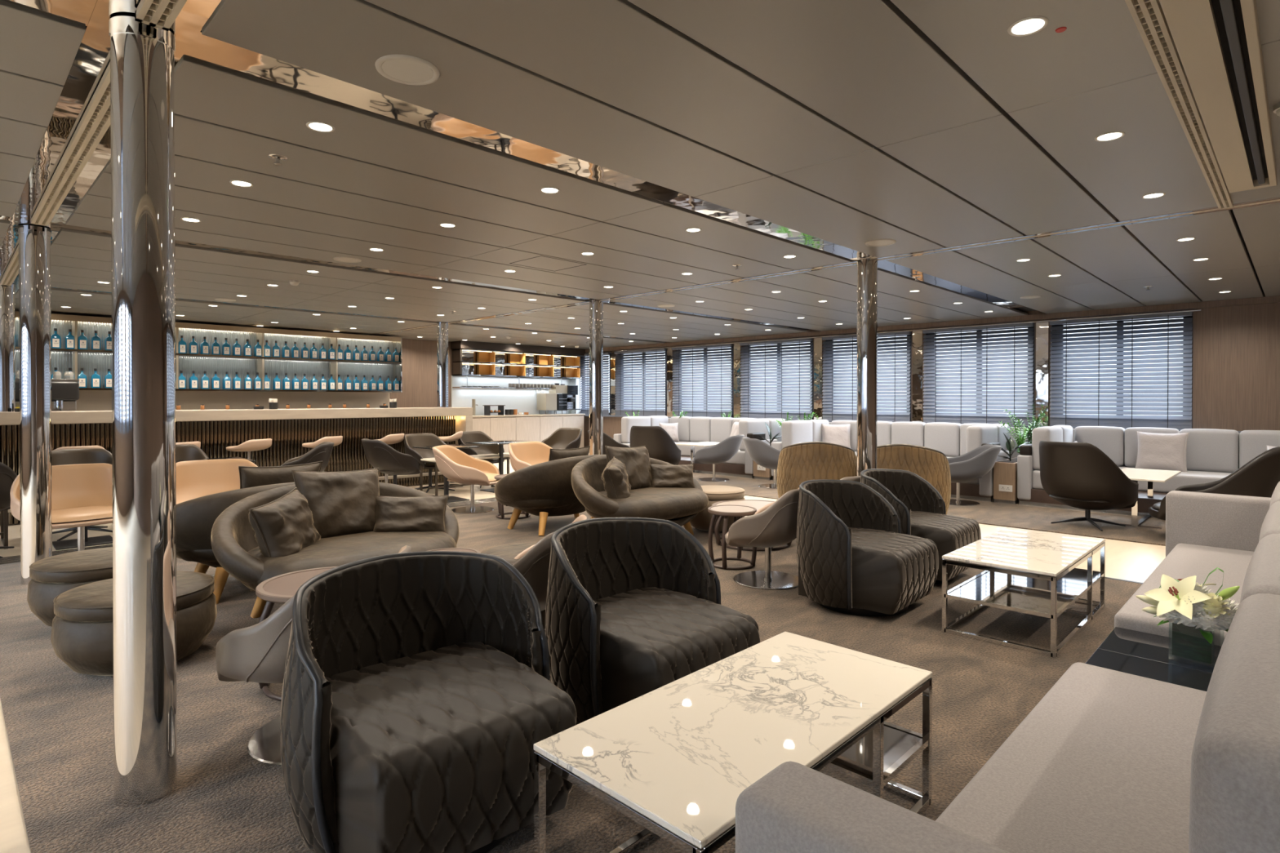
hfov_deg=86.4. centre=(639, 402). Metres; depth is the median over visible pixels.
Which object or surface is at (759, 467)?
wall socket
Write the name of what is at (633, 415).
fern plant
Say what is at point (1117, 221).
trim
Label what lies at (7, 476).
armchair
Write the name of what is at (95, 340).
bottle
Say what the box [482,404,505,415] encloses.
stand
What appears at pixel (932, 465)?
armchair
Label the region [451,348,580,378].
wall shelf
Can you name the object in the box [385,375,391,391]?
bottle
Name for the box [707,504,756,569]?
round side table
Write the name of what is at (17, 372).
glass cup
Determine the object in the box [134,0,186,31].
ceiling vent
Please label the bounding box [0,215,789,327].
trim
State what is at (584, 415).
trim
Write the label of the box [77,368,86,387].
bottle
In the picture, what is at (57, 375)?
glass cup
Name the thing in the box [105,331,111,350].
bottle
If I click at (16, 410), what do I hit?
dish
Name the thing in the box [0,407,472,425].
countertop
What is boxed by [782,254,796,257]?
recessed light
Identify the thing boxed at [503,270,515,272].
recessed light
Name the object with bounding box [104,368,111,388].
bottle
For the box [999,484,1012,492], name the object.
wall socket
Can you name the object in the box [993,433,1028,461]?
rubber plant
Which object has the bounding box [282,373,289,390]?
bottle
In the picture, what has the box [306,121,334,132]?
recessed light
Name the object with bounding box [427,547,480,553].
round side table
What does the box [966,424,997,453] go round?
cushion
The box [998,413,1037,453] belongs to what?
fern plant
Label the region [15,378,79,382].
tray
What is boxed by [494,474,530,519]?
round side table
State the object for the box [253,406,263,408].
dish
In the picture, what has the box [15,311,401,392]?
shelf unit
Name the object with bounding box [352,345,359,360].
bottle
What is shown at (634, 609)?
armchair
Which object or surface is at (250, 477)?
cushion
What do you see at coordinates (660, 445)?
chair
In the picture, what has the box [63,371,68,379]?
glass cup
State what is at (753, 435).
bolster
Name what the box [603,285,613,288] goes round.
recessed light
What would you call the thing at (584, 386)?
blind
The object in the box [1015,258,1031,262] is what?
recessed light
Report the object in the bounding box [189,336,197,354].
bottle
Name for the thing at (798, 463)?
armchair
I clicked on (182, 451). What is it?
armchair
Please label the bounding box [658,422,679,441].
square cushion
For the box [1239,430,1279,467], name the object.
cushion
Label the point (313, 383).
bottle
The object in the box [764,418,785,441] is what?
cushion
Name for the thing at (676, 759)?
marble coffee table
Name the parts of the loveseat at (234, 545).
leg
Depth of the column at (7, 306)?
6.99 m
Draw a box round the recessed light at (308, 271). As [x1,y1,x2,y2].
[306,270,319,272]
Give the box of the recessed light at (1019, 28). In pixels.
[1007,16,1048,36]
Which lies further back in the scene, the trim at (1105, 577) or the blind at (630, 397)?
the blind at (630, 397)
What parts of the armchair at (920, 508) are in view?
seat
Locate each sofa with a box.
[613,415,785,478]
[735,481,1279,852]
[771,419,1027,502]
[1017,425,1279,518]
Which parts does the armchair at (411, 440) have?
leg, seat, post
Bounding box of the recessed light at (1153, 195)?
[1141,192,1165,199]
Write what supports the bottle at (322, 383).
on the shelf unit at (63, 358)
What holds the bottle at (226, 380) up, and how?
on the shelf unit at (63, 358)
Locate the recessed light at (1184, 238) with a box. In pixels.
[1176,237,1195,241]
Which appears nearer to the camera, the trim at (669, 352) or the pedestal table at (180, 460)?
the pedestal table at (180, 460)
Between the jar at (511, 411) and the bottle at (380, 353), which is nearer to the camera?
the bottle at (380, 353)
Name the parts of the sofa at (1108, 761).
armrest, seat, seat, armrest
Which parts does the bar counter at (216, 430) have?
panel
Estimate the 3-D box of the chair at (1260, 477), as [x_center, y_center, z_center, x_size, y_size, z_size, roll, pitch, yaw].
[5.104,0.802,5.995,1.021,0.854,0.811,0,0,44]
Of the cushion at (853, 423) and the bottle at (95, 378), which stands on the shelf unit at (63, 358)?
the bottle at (95, 378)
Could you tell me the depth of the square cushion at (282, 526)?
3.66 m
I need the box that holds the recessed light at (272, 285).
[266,284,278,286]
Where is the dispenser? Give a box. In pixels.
[562,385,580,413]
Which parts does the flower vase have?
grass blade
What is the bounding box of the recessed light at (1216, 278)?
[1208,277,1222,279]
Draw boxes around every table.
[0,509,8,549]
[52,526,112,550]
[176,457,256,462]
[255,566,336,701]
[412,444,479,502]
[419,453,509,496]
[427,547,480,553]
[465,440,531,493]
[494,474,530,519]
[533,631,932,852]
[676,441,719,474]
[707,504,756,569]
[711,499,791,551]
[942,527,1105,657]
[1085,626,1221,691]
[1111,467,1181,529]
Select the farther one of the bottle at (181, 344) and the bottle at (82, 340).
the bottle at (181, 344)
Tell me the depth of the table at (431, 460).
9.10 m
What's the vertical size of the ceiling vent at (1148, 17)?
0.028 m
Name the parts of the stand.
leg, leg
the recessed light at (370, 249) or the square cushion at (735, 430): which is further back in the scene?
the square cushion at (735, 430)
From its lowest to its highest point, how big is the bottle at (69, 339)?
0.274 m
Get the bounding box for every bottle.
[51,328,60,348]
[51,367,57,378]
[65,328,74,349]
[77,329,87,349]
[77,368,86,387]
[90,368,100,387]
[91,330,101,350]
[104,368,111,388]
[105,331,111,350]
[177,335,186,353]
[178,370,186,388]
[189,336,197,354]
[189,370,198,389]
[200,337,208,354]
[200,371,208,389]
[211,337,219,355]
[211,371,219,389]
[222,337,230,355]
[222,372,231,389]
[232,338,240,355]
[232,372,240,389]
[243,339,251,355]
[244,372,251,389]
[253,339,261,356]
[253,372,261,389]
[263,340,271,356]
[264,373,270,389]
[272,341,279,357]
[272,373,280,389]
[281,341,289,357]
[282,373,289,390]
[291,342,298,358]
[291,373,299,390]
[301,342,308,358]
[301,373,308,390]
[310,342,317,359]
[310,373,317,390]
[319,343,326,359]
[319,373,326,390]
[328,343,334,359]
[328,374,334,390]
[337,344,342,359]
[337,374,342,390]
[344,344,351,359]
[344,374,351,390]
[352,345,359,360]
[352,374,359,390]
[360,346,368,360]
[360,375,368,390]
[368,346,375,361]
[368,375,376,390]
[377,346,383,361]
[377,375,383,391]
[385,346,391,361]
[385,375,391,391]
[392,347,399,362]
[392,376,399,391]
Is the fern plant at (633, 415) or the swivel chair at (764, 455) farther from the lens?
the fern plant at (633, 415)
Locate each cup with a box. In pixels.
[15,370,19,378]
[53,371,61,378]
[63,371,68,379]
[66,371,74,379]
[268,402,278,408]
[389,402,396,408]
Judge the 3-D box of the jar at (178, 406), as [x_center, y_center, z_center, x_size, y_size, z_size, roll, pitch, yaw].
[-5.611,0.052,8.284,0.043,0.062,0.044,0,0,44]
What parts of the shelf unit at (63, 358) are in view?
rail, shelf, shelf, panel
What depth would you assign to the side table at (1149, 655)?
2.37 m
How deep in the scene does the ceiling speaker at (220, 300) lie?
8.07 m
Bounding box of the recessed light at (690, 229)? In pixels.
[684,227,701,231]
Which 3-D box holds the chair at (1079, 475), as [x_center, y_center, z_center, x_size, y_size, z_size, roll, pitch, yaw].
[4.410,0.797,6.783,1.021,0.854,0.811,0,0,-32]
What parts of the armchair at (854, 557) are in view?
seat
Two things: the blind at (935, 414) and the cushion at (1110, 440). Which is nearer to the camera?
the cushion at (1110, 440)
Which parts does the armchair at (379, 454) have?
post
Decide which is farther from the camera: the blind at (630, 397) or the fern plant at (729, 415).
the blind at (630, 397)
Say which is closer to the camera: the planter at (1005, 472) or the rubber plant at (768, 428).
the planter at (1005, 472)
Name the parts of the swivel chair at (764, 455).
plate, post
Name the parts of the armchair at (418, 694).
seat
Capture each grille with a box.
[336,257,358,262]
[382,58,433,82]
[867,240,893,245]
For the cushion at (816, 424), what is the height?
0.520 m
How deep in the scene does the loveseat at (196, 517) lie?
4.14 m
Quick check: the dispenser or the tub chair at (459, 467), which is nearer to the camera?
the tub chair at (459, 467)
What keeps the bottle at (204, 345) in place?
on the shelf unit at (63, 358)
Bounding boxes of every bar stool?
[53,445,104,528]
[175,441,200,448]
[226,438,271,459]
[302,435,342,471]
[371,433,404,483]
[433,431,463,488]
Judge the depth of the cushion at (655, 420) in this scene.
13.58 m
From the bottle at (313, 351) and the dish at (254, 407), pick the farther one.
the bottle at (313, 351)
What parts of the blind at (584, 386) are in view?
cord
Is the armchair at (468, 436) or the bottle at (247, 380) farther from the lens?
the bottle at (247, 380)
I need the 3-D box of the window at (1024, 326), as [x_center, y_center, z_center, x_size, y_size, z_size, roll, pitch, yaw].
[5.036,-0.405,10.144,1.530,1.445,0.040,0,0,44]
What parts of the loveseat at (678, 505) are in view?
leg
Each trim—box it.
[0,0,222,293]
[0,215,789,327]
[0,497,497,564]
[2,0,1025,308]
[50,287,635,339]
[367,196,1279,335]
[583,414,1241,432]
[585,295,1279,352]
[587,309,1200,353]
[610,351,615,415]
[666,347,672,417]
[733,342,740,417]
[813,337,822,419]
[912,330,922,422]
[1035,321,1048,426]
[1105,577,1142,583]
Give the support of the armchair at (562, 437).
on the floor at (1124, 560)
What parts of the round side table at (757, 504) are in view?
leg, leg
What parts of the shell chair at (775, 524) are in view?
plate, post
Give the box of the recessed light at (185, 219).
[180,217,201,222]
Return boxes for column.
[0,284,15,411]
[17,225,52,584]
[108,15,177,807]
[436,322,448,407]
[589,299,603,454]
[856,257,878,475]
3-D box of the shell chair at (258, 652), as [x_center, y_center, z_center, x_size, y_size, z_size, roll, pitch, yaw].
[-1.210,0.916,2.590,0.599,0.676,0.709,0,0,14]
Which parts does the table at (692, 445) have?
leg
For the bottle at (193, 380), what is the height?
0.274 m
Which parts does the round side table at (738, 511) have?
leg, leg, leg, leg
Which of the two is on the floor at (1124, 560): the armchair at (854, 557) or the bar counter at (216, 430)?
the bar counter at (216, 430)
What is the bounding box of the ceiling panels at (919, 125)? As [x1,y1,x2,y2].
[0,0,1279,349]
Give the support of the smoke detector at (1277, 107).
attached to the ceiling panels at (919, 125)
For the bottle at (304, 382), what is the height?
0.274 m
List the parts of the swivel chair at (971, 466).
post, plate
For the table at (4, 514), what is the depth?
5.81 m
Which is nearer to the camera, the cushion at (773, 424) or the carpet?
the carpet
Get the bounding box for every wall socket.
[757,465,765,470]
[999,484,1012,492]
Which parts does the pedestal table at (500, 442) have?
plate, post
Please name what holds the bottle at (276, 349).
on the shelf unit at (63, 358)
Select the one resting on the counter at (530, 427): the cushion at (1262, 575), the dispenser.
the dispenser
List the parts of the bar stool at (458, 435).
plate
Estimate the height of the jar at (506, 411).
0.120 m
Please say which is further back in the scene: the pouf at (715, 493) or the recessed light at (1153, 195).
the pouf at (715, 493)
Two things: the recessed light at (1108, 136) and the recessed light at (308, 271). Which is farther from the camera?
the recessed light at (308, 271)
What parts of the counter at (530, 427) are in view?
door, door, door, door, door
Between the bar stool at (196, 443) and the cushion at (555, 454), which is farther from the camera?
the bar stool at (196, 443)
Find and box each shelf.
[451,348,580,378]
[452,375,561,389]
[833,724,921,776]
[948,568,1099,613]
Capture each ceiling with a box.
[9,26,1263,341]
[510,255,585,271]
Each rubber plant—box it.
[758,422,782,446]
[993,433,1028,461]
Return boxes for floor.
[0,453,1165,852]
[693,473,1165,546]
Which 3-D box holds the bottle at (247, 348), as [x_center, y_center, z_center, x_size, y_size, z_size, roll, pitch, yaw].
[-6.284,-0.883,10.909,0.101,0.274,0.077,0,0,-42]
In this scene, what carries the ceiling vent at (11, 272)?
attached to the ceiling panels at (919, 125)
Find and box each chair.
[9,462,112,551]
[176,458,257,504]
[215,545,411,764]
[432,444,499,513]
[507,441,552,471]
[512,514,590,610]
[587,430,630,454]
[629,426,680,465]
[691,434,744,481]
[724,487,799,590]
[742,436,780,488]
[840,475,860,482]
[946,444,1001,506]
[1039,440,1138,531]
[1148,446,1279,520]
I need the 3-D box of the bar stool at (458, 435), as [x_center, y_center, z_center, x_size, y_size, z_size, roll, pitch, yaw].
[-2.798,0.816,9.927,0.454,0.806,0.483,0,0,-9]
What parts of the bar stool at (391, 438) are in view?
post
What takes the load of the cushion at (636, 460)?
on the loveseat at (678, 505)
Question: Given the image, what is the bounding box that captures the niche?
[450,375,570,415]
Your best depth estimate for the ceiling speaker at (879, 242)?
5.12 m
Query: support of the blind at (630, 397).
attached to the window at (666, 348)
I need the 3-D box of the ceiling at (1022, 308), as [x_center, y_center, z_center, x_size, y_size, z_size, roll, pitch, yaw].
[-2.009,-1.308,5.094,15.600,0.080,17.300,0,0,44]
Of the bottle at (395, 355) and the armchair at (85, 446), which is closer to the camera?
the armchair at (85, 446)
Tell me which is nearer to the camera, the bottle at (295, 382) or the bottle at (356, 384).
the bottle at (295, 382)
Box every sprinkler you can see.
[268,154,287,165]
[732,264,742,269]
[911,275,920,280]
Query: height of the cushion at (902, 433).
0.509 m
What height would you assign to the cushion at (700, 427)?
0.509 m
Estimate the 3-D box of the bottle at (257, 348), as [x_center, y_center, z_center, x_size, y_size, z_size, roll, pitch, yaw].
[-6.177,-0.883,11.018,0.077,0.274,0.101,0,0,43]
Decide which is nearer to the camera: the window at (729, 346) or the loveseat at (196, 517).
the loveseat at (196, 517)
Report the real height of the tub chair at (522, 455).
0.728 m
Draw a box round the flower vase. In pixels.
[1135,567,1239,664]
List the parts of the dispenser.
arm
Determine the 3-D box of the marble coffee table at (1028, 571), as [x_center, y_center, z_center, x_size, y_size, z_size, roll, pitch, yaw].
[2.244,1.038,3.937,0.545,0.415,1.160,0,0,44]
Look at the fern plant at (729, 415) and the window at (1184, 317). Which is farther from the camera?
the fern plant at (729, 415)
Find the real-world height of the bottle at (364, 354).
0.274 m
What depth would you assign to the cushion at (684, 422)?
13.57 m
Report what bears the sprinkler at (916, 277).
attached to the ceiling panels at (919, 125)
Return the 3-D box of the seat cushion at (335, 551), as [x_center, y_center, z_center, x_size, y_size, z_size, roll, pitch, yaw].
[-1.691,0.901,4.029,0.889,0.216,1.190,0,0,44]
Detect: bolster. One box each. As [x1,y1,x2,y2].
[746,432,765,439]
[981,442,1000,445]
[1019,444,1031,455]
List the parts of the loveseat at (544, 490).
leg, leg, leg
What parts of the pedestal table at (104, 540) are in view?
plate, post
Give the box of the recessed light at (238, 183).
[229,180,253,186]
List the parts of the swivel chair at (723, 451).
post, plate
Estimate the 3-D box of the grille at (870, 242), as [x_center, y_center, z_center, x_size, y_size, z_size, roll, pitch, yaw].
[1.809,-1.203,5.128,0.176,0.002,0.176,0,0,44]
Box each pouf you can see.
[26,546,112,626]
[50,571,217,675]
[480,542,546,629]
[689,484,745,533]
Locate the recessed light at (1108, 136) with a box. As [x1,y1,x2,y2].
[1094,131,1124,142]
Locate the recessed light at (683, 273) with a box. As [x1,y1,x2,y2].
[680,272,693,275]
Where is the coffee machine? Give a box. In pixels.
[548,385,567,413]
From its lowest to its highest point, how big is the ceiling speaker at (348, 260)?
0.008 m
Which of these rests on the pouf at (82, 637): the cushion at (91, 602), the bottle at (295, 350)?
the cushion at (91, 602)
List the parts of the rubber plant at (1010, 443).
stem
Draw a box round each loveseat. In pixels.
[176,482,294,604]
[210,482,459,617]
[493,454,603,536]
[571,454,708,535]
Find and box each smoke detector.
[288,280,299,285]
[1273,102,1279,116]
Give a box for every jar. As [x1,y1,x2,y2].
[176,404,180,409]
[504,409,509,414]
[508,408,513,414]
[513,408,517,414]
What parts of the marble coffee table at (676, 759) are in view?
leg, leg, shelf frame, leg, leg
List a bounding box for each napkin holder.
[268,398,278,408]
[389,398,396,408]
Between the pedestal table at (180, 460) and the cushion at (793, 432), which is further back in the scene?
the cushion at (793, 432)
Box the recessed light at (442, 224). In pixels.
[439,222,456,227]
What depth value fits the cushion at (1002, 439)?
9.15 m
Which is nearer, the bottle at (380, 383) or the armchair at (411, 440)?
the armchair at (411, 440)
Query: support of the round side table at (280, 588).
on the carpet
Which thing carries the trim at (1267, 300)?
attached to the wall at (1236, 349)
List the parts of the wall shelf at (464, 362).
panel, shelf, shelf, shelf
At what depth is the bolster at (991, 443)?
8.59 m
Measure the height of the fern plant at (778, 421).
0.559 m
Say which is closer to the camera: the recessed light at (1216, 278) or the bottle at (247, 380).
the recessed light at (1216, 278)
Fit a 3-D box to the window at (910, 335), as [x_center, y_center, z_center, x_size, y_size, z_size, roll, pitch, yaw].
[3.795,-0.413,11.354,1.530,1.445,0.040,0,0,44]
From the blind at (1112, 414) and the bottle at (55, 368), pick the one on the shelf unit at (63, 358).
the bottle at (55, 368)
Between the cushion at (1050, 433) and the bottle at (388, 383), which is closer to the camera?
the cushion at (1050, 433)
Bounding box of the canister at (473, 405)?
[471,399,477,415]
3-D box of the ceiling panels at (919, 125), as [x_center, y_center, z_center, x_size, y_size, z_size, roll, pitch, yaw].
[-2.009,-1.223,5.094,15.182,0.030,16.896,0,0,44]
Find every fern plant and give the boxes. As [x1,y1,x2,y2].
[624,410,639,416]
[671,410,686,418]
[720,410,731,417]
[775,412,792,429]
[795,412,814,420]
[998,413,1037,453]
[1004,404,1048,444]
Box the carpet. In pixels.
[0,501,1142,852]
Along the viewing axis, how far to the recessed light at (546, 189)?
3.84 m
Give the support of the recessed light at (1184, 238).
attached to the ceiling panels at (919, 125)
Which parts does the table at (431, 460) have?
leg, leg, leg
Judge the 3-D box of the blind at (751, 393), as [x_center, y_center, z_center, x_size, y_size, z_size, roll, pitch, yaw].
[2.468,-0.420,12.475,1.522,1.441,0.068,0,0,44]
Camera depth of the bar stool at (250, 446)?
7.92 m
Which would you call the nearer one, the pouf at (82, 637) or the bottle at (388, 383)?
the pouf at (82, 637)
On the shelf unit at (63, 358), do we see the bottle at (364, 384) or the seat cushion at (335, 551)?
the bottle at (364, 384)
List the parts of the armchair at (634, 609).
seat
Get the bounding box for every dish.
[13,408,19,412]
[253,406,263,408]
[379,405,388,408]
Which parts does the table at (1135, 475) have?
leg, leg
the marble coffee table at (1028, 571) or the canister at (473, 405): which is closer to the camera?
the marble coffee table at (1028, 571)
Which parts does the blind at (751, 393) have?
cord, rail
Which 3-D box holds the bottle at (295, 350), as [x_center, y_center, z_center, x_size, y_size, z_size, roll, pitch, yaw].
[-5.782,-0.886,11.424,0.077,0.274,0.101,0,0,42]
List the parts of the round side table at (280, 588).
leg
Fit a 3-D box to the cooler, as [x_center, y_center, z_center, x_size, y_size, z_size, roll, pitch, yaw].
[-2.111,0.018,15.440,0.340,0.470,0.310,0,0,44]
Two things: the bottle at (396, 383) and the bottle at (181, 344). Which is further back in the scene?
the bottle at (396, 383)
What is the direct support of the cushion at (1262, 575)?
on the sofa at (1108, 761)
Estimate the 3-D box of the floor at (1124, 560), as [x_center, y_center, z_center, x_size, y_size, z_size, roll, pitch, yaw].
[-2.009,1.298,5.110,15.600,0.100,17.300,0,0,44]
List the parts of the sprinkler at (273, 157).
plate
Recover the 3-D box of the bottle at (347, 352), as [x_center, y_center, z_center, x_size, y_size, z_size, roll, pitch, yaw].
[-5.169,-0.890,12.052,0.101,0.274,0.077,0,0,-42]
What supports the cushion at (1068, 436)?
on the sofa at (1212, 455)
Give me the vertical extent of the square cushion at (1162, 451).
0.493 m
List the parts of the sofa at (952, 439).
armrest, kick plate, frame, seat, armrest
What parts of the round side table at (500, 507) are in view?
leg, leg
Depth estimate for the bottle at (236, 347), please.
10.77 m
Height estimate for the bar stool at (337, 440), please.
0.806 m
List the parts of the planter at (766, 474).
kick plate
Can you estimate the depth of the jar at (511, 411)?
14.65 m
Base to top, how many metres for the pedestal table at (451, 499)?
0.680 m
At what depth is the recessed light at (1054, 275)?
6.49 m
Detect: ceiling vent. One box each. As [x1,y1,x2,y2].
[0,225,44,285]
[31,62,110,226]
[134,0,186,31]
[1124,0,1233,208]
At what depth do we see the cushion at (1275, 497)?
3.16 m
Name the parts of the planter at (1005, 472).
kick plate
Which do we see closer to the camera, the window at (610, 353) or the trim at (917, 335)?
the trim at (917, 335)
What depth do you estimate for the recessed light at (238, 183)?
3.71 m
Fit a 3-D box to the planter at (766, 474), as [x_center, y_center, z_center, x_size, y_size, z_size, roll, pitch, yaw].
[2.456,0.958,11.334,0.300,0.504,1.550,0,0,44]
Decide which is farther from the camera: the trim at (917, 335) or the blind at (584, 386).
the blind at (584, 386)
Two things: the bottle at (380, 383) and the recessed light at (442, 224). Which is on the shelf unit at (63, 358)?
the bottle at (380, 383)
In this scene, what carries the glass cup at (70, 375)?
on the espresso machine
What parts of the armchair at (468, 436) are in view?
seat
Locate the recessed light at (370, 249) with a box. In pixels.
[368,248,384,251]
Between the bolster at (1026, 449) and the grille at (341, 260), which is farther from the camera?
the bolster at (1026, 449)
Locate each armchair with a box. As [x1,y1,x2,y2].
[0,462,17,557]
[51,448,112,541]
[175,444,208,460]
[280,441,333,471]
[280,551,576,852]
[361,438,421,484]
[404,433,454,493]
[457,431,504,488]
[541,427,582,448]
[545,516,759,724]
[777,441,856,497]
[796,479,938,616]
[860,468,981,583]
[876,444,951,515]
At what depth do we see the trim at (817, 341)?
11.88 m
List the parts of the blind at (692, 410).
cord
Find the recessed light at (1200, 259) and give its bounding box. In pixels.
[1192,257,1209,261]
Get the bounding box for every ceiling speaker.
[214,298,235,301]
[333,257,361,262]
[374,54,439,85]
[657,304,675,306]
[865,239,896,246]
[1020,295,1041,298]
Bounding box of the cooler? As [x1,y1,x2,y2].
[537,393,556,414]
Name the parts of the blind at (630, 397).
rail, cord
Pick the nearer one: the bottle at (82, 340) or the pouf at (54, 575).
the pouf at (54, 575)
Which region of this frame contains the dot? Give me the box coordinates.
[1055,26,1066,32]
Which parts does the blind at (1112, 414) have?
rail, cord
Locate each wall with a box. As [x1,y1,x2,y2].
[76,390,390,410]
[390,338,575,413]
[570,377,582,413]
[575,292,1279,453]
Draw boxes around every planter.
[753,461,773,479]
[993,457,1018,504]
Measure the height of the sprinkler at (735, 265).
0.034 m
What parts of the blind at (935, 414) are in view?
cord, rail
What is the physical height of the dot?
0.003 m
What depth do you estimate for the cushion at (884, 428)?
10.68 m
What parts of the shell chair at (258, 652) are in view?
plate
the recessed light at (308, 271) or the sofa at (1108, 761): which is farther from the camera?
the recessed light at (308, 271)
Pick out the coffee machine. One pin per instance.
(562, 399)
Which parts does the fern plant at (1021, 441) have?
stem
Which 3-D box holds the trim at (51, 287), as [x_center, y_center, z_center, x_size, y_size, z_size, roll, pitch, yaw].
[-5.595,-1.237,7.962,0.220,0.001,16.000,0,0,44]
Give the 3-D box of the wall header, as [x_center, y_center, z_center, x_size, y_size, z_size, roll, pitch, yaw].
[-2.596,-1.191,15.088,0.395,0.154,3.330,0,0,44]
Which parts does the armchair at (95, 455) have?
leg, leg, leg, leg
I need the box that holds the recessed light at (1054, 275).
[1048,274,1061,276]
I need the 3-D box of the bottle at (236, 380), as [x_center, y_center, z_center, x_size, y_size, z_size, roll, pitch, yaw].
[-6.392,-0.352,10.801,0.077,0.274,0.101,0,0,38]
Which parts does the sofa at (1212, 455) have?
armrest, seat, kick plate, frame, bench seat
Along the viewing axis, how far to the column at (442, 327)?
10.53 m
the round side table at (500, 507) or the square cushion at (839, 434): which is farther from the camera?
the square cushion at (839, 434)
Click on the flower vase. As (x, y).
(1197, 615)
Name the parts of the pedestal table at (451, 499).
post, plate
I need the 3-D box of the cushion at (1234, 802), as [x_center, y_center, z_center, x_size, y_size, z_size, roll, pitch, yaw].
[1.131,0.635,1.139,0.285,0.449,0.965,0,0,44]
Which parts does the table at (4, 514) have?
frame, leg, leg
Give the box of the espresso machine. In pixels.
[15,378,79,411]
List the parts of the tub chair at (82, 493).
post, seat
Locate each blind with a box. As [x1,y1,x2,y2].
[577,351,609,415]
[614,348,666,416]
[671,343,733,417]
[739,337,813,420]
[822,331,911,422]
[922,322,1034,426]
[1049,311,1192,429]
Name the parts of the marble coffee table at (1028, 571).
leg, shelf frame, leg, leg, leg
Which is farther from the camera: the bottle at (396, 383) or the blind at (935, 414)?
the bottle at (396, 383)
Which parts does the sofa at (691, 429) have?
armrest, bench seat, kick plate, seat, armrest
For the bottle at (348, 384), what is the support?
on the shelf unit at (63, 358)
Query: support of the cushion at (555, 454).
on the loveseat at (544, 490)
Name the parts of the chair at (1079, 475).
leg, seat, post, leg, leg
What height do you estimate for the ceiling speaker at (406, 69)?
0.008 m
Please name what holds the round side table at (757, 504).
on the carpet
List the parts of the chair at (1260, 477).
seat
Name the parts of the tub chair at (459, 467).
post, plate, seat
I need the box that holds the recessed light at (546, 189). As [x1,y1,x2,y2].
[539,186,559,193]
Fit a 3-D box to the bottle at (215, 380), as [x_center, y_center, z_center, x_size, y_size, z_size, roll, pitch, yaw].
[-6.596,-0.351,10.592,0.077,0.274,0.101,0,0,44]
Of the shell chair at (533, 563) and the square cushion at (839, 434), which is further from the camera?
the square cushion at (839, 434)
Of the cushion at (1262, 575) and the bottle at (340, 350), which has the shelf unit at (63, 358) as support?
the bottle at (340, 350)
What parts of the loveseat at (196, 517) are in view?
leg, leg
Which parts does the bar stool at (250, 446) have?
post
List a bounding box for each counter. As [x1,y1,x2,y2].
[0,407,472,525]
[472,413,585,459]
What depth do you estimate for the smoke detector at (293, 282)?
6.76 m
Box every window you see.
[580,352,610,415]
[618,348,666,416]
[675,346,733,417]
[743,341,813,419]
[825,331,911,422]
[925,326,1034,424]
[1051,315,1192,428]
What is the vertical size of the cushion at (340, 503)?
0.474 m
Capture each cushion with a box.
[29,546,112,583]
[53,571,214,622]
[238,461,322,488]
[240,531,456,591]
[248,487,320,557]
[291,467,379,537]
[373,494,448,532]
[548,445,590,461]
[584,487,708,519]
[600,456,631,498]
[604,445,652,489]
[621,416,650,443]
[648,415,668,426]
[649,463,694,488]
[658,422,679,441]
[670,416,691,441]
[689,417,712,442]
[701,484,744,500]
[711,417,733,442]
[729,422,738,436]
[732,417,755,425]
[738,418,768,450]
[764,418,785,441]
[782,420,813,448]
[808,419,828,441]
[821,423,850,448]
[831,420,856,451]
[876,421,893,446]
[891,421,925,446]
[924,422,960,457]
[960,423,991,455]
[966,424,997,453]
[990,423,1009,450]
[1031,426,1062,470]
[1053,425,1073,442]
[1074,426,1124,466]
[1124,426,1179,467]
[1134,431,1189,471]
[1179,428,1239,472]
[1188,593,1279,852]
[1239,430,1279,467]
[1240,533,1279,603]
[1258,500,1279,542]
[1266,444,1277,450]
[1269,481,1279,507]
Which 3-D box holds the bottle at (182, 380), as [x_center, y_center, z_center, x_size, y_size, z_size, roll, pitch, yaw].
[-6.910,-0.349,10.270,0.101,0.274,0.077,0,0,-43]
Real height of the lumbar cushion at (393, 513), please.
0.275 m
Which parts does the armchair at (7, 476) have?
leg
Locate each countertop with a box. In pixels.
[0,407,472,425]
[472,413,585,417]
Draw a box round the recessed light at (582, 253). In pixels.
[580,252,595,255]
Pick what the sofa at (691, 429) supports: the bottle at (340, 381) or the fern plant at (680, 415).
the fern plant at (680, 415)
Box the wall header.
[450,340,585,355]
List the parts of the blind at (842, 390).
cord, rail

